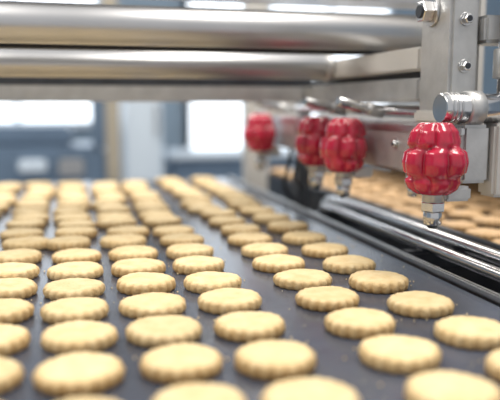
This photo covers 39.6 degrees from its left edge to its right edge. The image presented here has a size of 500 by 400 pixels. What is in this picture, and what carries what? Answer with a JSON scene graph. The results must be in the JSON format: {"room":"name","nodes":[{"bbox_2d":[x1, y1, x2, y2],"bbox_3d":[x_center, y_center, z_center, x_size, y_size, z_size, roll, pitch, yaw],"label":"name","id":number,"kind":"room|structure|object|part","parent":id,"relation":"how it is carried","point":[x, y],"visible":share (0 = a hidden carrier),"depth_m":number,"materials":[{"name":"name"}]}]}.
{"room":"processing plant","nodes":[
{"label":"processing plant","id":0,"kind":"room"},
{"bbox_2d":[73,0,499,179],"bbox_3d":[-0.910,-1.147,5.391,7.000,3.005,0.100,-2,8,-14],"label":"wall","id":1,"kind":"structure","parent":0,"point":[173,119],"depth_m":5.50,"materials":[{"name":"paint"}]},
{"bbox_2d":[9,0,20,121],"bbox_3d":[-1.728,-1.490,5.046,0.040,1.870,0.060,-2,8,-14],"label":"frame","id":2,"kind":"object","parent":1,"relation":"attached to","point":[16,104],"visible":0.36,"depth_m":5.13,"materials":[{"name":"white"}]},
{"bbox_2d":[0,121,91,127],"bbox_3d":[-1.725,-0.557,5.165,1.250,0.050,0.080,-2,8,-14],"label":"sill","id":3,"kind":"structure","parent":1,"relation":"attached to","point":[72,124],"depth_m":5.21,"materials":[{"name":"white"}]},
{"bbox_2d":[0,0,94,121],"bbox_3d":[-1.730,-1.491,5.056,1.170,1.830,0.020,-2,8,-14],"label":"pane","id":4,"kind":"object","parent":3,"relation":"on","point":[29,111],"visible":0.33,"depth_m":5.21,"materials":[{"name":"white glass"}]},
{"bbox_2d":[183,1,190,148],"bbox_3d":[-0.493,-1.420,5.379,0.040,2.100,0.060,-2,8,-14],"label":"frame","id":5,"kind":"object","parent":1,"relation":"attached to","point":[187,111],"visible":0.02,"depth_m":5.46,"materials":[{"name":"white"}]},
{"bbox_2d":[268,4,272,9],"bbox_3d":[0.155,-1.443,5.546,0.040,2.100,0.060,-2,8,-14],"label":"frame","id":6,"kind":"object","parent":1,"relation":"attached to","point":[270,6],"visible":0.02,"depth_m":5.51,"materials":[{"name":"white"}]},
{"bbox_2d":[328,6,333,11],"bbox_3d":[0.658,-1.461,5.676,0.040,2.100,0.060,-2,8,-14],"label":"frame","id":7,"kind":"object","parent":1,"relation":"attached to","point":[330,9],"visible":0.02,"depth_m":5.63,"materials":[{"name":"white"}]},
{"bbox_2d":[385,9,392,103],"bbox_3d":[1.162,-1.479,5.805,0.040,2.100,0.060,-2,8,-14],"label":"frame","id":8,"kind":"object","parent":1,"relation":"attached to","point":[389,11],"visible":0.02,"depth_m":5.77,"materials":[{"name":"white"}]},
{"bbox_3d":[-0.259,-0.382,5.574,0.520,0.050,0.080,-2,8,-14],"label":"sill","id":9,"kind":"structure","parent":1,"relation":"attached to","visible":0},
{"bbox_2d":[189,1,241,148],"bbox_3d":[-0.264,-1.429,5.449,0.440,2.060,0.020,-2,8,-14],"label":"pane","id":10,"kind":"object","parent":9,"relation":"on","point":[213,124],"visible":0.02,"depth_m":5.54,"materials":[{"name":"white glass"}]},
{"bbox_3d":[0.032,0.864,2.005,7.000,0.050,7.600,-2,8,-14],"label":"floor","id":11,"kind":"structure","parent":0,"visible":0},
{"bbox_2d":[0,102,106,182],"bbox_3d":[-1.149,0.003,3.282,0.910,1.305,0.530,-2,8,-14],"label":"machine","id":12,"kind":"object","parent":11,"relation":"on","point":[28,152],"visible":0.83,"depth_m":3.11,"materials":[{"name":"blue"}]},
{"bbox_3d":[-0.955,-0.149,3.051,0.120,0.060,0.030,-2,8,-14],"label":"control panel","id":13,"kind":"part","parent":12,"relation":"part of","materials":[{"name":"white"}]},
{"bbox_2d":[0,124,73,146],"bbox_3d":[-1.154,-0.307,3.280,0.620,0.090,0.350,-2,8,-14],"label":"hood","id":14,"kind":"object","parent":12,"relation":"attached to","point":[11,135],"depth_m":3.16,"materials":[{"name":"metal"}]},
{"bbox_3d":[-0.795,-0.145,3.093,0.110,0.080,0.030,-2,8,-14],"label":"door","id":15,"kind":"part","parent":12,"relation":"part of","materials":[{"name":"metal"}]},
{"bbox_3d":[-0.686,-0.438,3.129,0.060,0.390,0.060,-2,8,-14],"label":"post","id":16,"kind":"part","parent":12,"relation":"part of","materials":[{"name":"metal"}]},
{"bbox_2d":[101,0,120,180],"bbox_3d":[-0.785,-0.790,3.909,0.080,2.705,0.100,-2,8,-14],"label":"support pillar","id":17,"kind":"structure","parent":11,"relation":"on","point":[112,111],"depth_m":3.92,"materials":[{"name":"beige"}]},
{"bbox_2d":[120,102,162,179],"bbox_3d":[-0.712,-0.249,4.561,0.230,1.455,0.430,-2,8,-14],"label":"cabinet","id":18,"kind":"object","parent":11,"relation":"on","point":[141,122],"visible":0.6,"depth_m":4.37,"materials":[{"name":"white metal"}]},
{"bbox_3d":[-0.581,-0.501,4.352,0.015,0.200,0.030,-2,8,-14],"label":"cabinet handle","id":19,"kind":"part","parent":18,"relation":"part of","materials":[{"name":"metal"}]},
{"bbox_2d":[162,147,294,179],"bbox_3d":[0.026,0.033,4.965,1.280,0.785,0.500,-2,8,-14],"label":"storage bench","id":20,"kind":"object","parent":11,"relation":"on","point":[210,162],"visible":0.2,"depth_m":4.66,"materials":[{"name":"white"}]},
{"bbox_2d":[0,0,499,228],"bbox_3d":[-0.345,0.219,1.284,1.269,1.425,1.257,-2,8,-14],"label":"machine","id":21,"kind":"object","parent":11,"relation":"on","point":[280,64],"depth_m":1.02,"materials":[{"name":"metal"}]},
{"bbox_3d":[0.022,-0.105,1.514,0.025,0.017,0.025,-2,8,-14],"label":"stem","id":22,"kind":"part","parent":21,"relation":"part of","materials":[{"name":"metal"}]},
{"bbox_3d":[0.021,-0.127,1.513,0.076,0.122,0.076,4,9,29],"label":"star knob","id":23,"kind":"part","parent":21,"relation":"part of","materials":[{"name":"red plastic"}]},
{"bbox_3d":[0.050,-0.107,1.521,0.033,0.017,0.016,-2,8,-14],"label":"holder arm","id":24,"kind":"part","parent":21,"relation":"part of","materials":[{"name":"metal"}]},
{"bbox_3d":[0.115,-0.077,1.516,0.027,0.322,0.030,-2,8,-14],"label":"post","id":25,"kind":"part","parent":21,"relation":"part of","materials":[{"name":"metal"}]},
{"bbox_3d":[0.116,-0.079,1.165,0.085,0.122,0.076,-2,8,-14],"label":"star knob","id":26,"kind":"part","parent":21,"relation":"part of","materials":[{"name":"red plastic"}]},
{"bbox_3d":[0.113,-0.057,1.169,0.025,0.017,0.025,-2,8,-14],"label":"stem","id":27,"kind":"part","parent":21,"relation":"part of","materials":[{"name":"metal"}]},
{"bbox_3d":[0.142,-0.042,1.056,0.025,0.017,0.025,-2,8,-14],"label":"stem","id":28,"kind":"part","parent":21,"relation":"part of","materials":[{"name":"metal"}]},
{"bbox_3d":[0.143,-0.064,1.054,0.074,0.122,0.073,4,9,28],"label":"star knob","id":29,"kind":"part","parent":21,"relation":"part of","materials":[{"name":"red plastic"}]},
{"bbox_3d":[0.170,-0.043,1.063,0.033,0.017,0.016,-2,8,-14],"label":"holder arm","id":30,"kind":"part","parent":21,"relation":"part of","materials":[{"name":"metal"}]},
{"bbox_2d":[316,104,483,123],"bbox_3d":[0.743,0.318,1.735,0.720,1.105,1.430,-2,8,-14],"label":"pipe","id":31,"kind":"object","parent":21,"relation":"attached to","point":[326,114],"visible":0.02,"depth_m":1.88,"materials":[{"name":"metal"}]},
{"bbox_2d":[406,174,417,196],"bbox_3d":[0.227,-0.023,0.969,0.020,0.036,0.020,-2,8,-14],"label":"spray nozzle","id":32,"kind":"object","parent":21,"relation":"attached to","point":[410,193],"visible":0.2,"depth_m":0.96,"materials":[{"name":"metal"}]},
{"bbox_2d":[425,0,439,26],"bbox_3d":[0.225,-0.233,0.861,0.004,0.036,0.036,-2,8,-14],"label":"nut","id":33,"kind":"object","parent":21,"relation":"in","point":[432,15],"depth_m":0.85,"materials":[{"name":"metal"}]},
{"bbox_3d":[0.210,-0.006,0.797,0.025,0.017,0.025,-2,8,-14],"label":"stem","id":34,"kind":"part","parent":21,"relation":"part of","materials":[{"name":"metal"}]},
{"bbox_3d":[0.210,-0.028,0.793,0.074,0.122,0.072,4,9,27],"label":"star knob","id":35,"kind":"part","parent":21,"relation":"part of","materials":[{"name":"red plastic"}]},
{"bbox_3d":[0.238,-0.008,0.804,0.033,0.017,0.016,-2,8,-14],"label":"holder arm","id":36,"kind":"part","parent":21,"relation":"part of","materials":[{"name":"metal"}]},
{"bbox_2d":[458,59,468,72],"bbox_3d":[0.257,-0.160,0.832,0.016,0.016,0.002,-2,8,-14],"label":"bolt","id":37,"kind":"object","parent":21,"relation":"in","point":[463,64],"depth_m":0.83,"materials":[{"name":"metal"}]},
{"bbox_2d":[460,12,470,25],"bbox_3d":[0.257,-0.215,0.824,0.016,0.016,0.002,-2,8,-14],"label":"bolt","id":38,"kind":"object","parent":21,"relation":"in","point":[465,17],"depth_m":0.82,"materials":[{"name":"metal"}]},
{"bbox_2d":[0,178,499,399],"bbox_3d":[-0.230,0.522,1.018,0.835,0.897,2.020,-2,8,-14],"label":"conveyor belt","id":39,"kind":"object","parent":11,"relation":"on","point":[330,349],"visible":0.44,"depth_m":0.69,"materials":[{"name":"rubber"}]},
{"bbox_2d":[0,176,499,399],"bbox_3d":[-0.258,0.054,1.079,0.732,0.014,1.568,-2,8,-14],"label":"cookies","id":40,"kind":"object","parent":39,"relation":"on","point":[174,359],"visible":1,"depth_m":0.70,"materials":[{"name":"beige food"}]},
{"bbox_2d":[31,211,479,399],"bbox_3d":[-0.056,0.087,0.883,0.515,0.002,0.898,-2,8,-14],"label":"crumbs","id":41,"kind":"object","parent":39,"relation":"on","point":[344,358],"visible":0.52,"depth_m":0.68,"materials":[{"name":"beige food"}]},
{"bbox_2d":[228,175,499,306],"bbox_3d":[0.241,0.485,1.173,0.158,0.927,1.800,-2,8,-14],"label":"rail","id":42,"kind":"object","parent":11,"relation":"on","point":[469,263],"visible":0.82,"depth_m":1.03,"materials":[{"name":"metal"}]},
{"bbox_3d":[0.311,0.098,1.048,0.014,0.106,1.427,-2,8,-14],"label":"rail","id":43,"kind":"part","parent":42,"relation":"part of","materials":[{"name":"metal"}]},
{"bbox_3d":[0.270,0.119,0.868,0.038,0.110,1.098,-2,8,-14],"label":"rail","id":44,"kind":"part","parent":42,"relation":"part of","materials":[{"name":"silver metal"}]},
{"bbox_3d":[0.292,0.111,0.920,0.023,0.116,1.189,-2,8,-14],"label":"rail","id":45,"kind":"part","parent":42,"relation":"part of","materials":[{"name":"silver metal"}]},
{"bbox_2d":[268,168,499,229],"bbox_3d":[0.627,0.453,1.531,0.765,0.893,1.990,-2,8,-14],"label":"conveyor belt","id":46,"kind":"object","parent":11,"relation":"on","point":[273,179],"visible":0.02,"depth_m":2.11,"materials":[{"name":"rubber"}]},
{"bbox_2d":[270,166,499,243],"bbox_3d":[0.576,-0.008,1.552,0.702,0.014,1.541,-2,8,-14],"label":"cookies","id":47,"kind":"object","parent":46,"relation":"on","point":[383,187],"visible":0.36,"depth_m":1.45,"materials":[{"name":"beige food"}]}
]}

